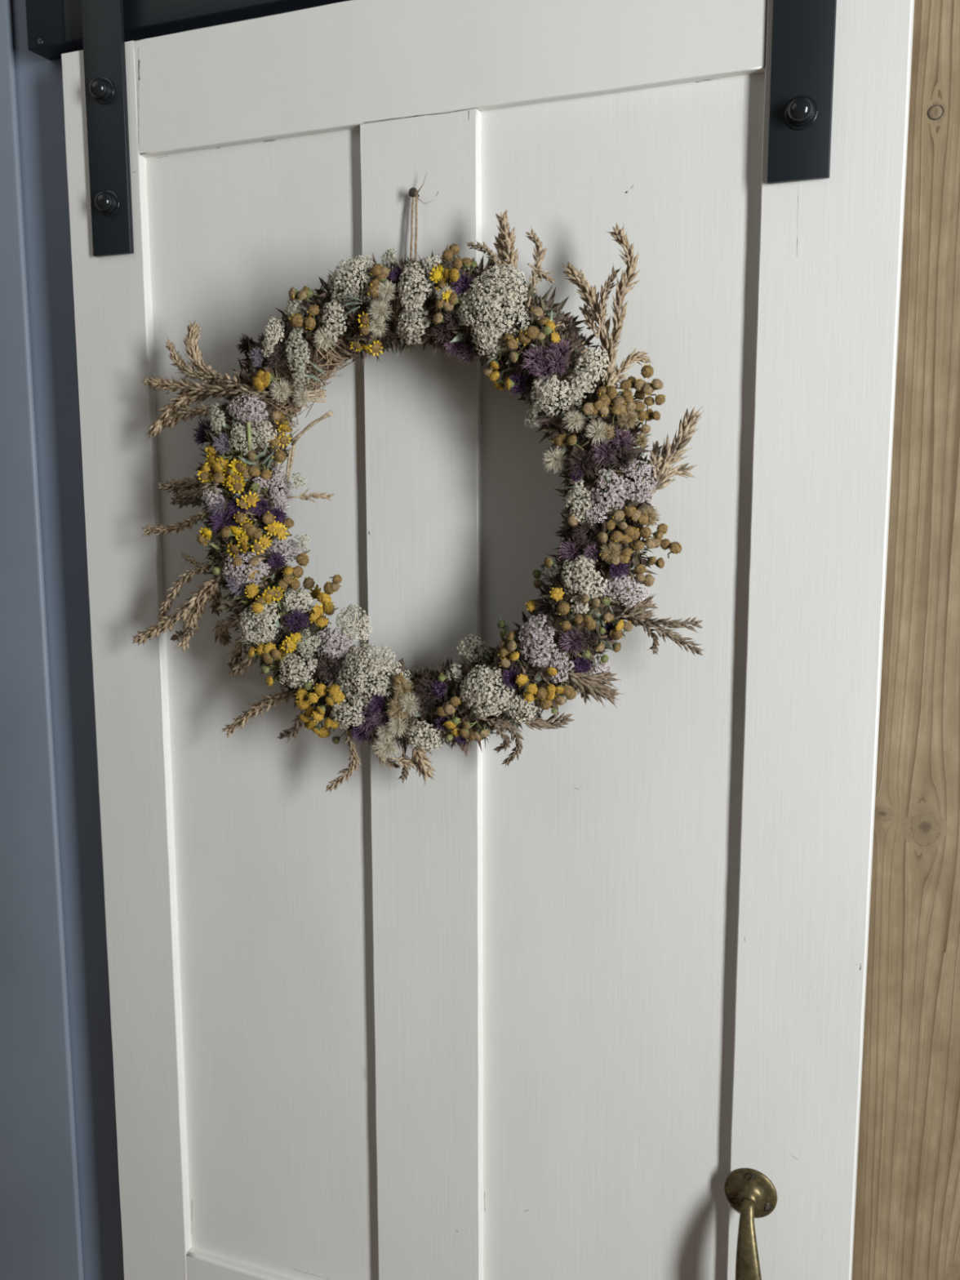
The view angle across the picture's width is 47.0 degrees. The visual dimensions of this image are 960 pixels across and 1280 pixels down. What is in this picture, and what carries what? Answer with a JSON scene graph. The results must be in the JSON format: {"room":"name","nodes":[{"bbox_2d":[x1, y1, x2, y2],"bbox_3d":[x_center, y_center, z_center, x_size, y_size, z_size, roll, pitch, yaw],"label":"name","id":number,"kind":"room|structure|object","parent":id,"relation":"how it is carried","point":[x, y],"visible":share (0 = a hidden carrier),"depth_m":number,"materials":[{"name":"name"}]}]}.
{"room":"hallway","nodes":[
{"label":"hallway","id":0,"kind":"room"},
{"bbox_2d":[11,0,124,1279],"bbox_3d":[-0.696,0.157,1.392,2.075,2.600,0.128,3,9,22],"label":"door frame","id":1,"kind":"structure","parent":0,"point":[38,79],"depth_m":1.20,"materials":[{"name":"blue paint"}]},
{"bbox_2d":[0,0,84,1279],"bbox_3d":[-0.577,0.174,1.272,0.226,2.600,0.008,3,9,22],"label":"wall","id":2,"kind":"structure","parent":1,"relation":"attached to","point":[41,1231],"depth_m":1.25,"materials":[{"name":"paint"}]},
{"bbox_2d":[25,0,349,60],"bbox_3d":[0.025,-0.648,0.896,1.001,0.190,0.033,3,9,22],"label":"door track","id":3,"kind":"object","parent":1,"relation":"attached to","point":[54,27],"visible":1,"depth_m":1.03,"materials":[{"name":"black metal"}]},
{"bbox_2d":[61,0,914,1279],"bbox_3d":[-0.048,0.378,1.039,0.765,2.220,0.075,3,9,22],"label":"door","id":4,"kind":"structure","parent":3,"relation":"hanging from","point":[590,1005],"depth_m":0.97,"materials":[{"name":"white paint"}]},
{"bbox_2d":[132,173,705,793],"bbox_3d":[-0.087,-0.121,0.939,0.560,0.541,0.095,3,9,22],"label":"flower wreath","id":5,"kind":"object","parent":4,"relation":"hanging from","point":[481,314],"visible":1,"depth_m":0.90,"materials":[{"name":"plant"}]},
{"bbox_3d":[-0.411,1.692,-0.012,3.800,0.050,2.650,3,9,22],"label":"floor","id":6,"kind":"structure","parent":0,"visible":0},
{"bbox_2d":[851,0,959,1279],"bbox_3d":[0.396,0.217,0.954,0.260,2.600,0.129,3,9,22],"label":"timber post","id":7,"kind":"object","parent":6,"relation":"on","point":[907,1212],"visible":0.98,"depth_m":0.89,"materials":[{"name":"brown wood"}]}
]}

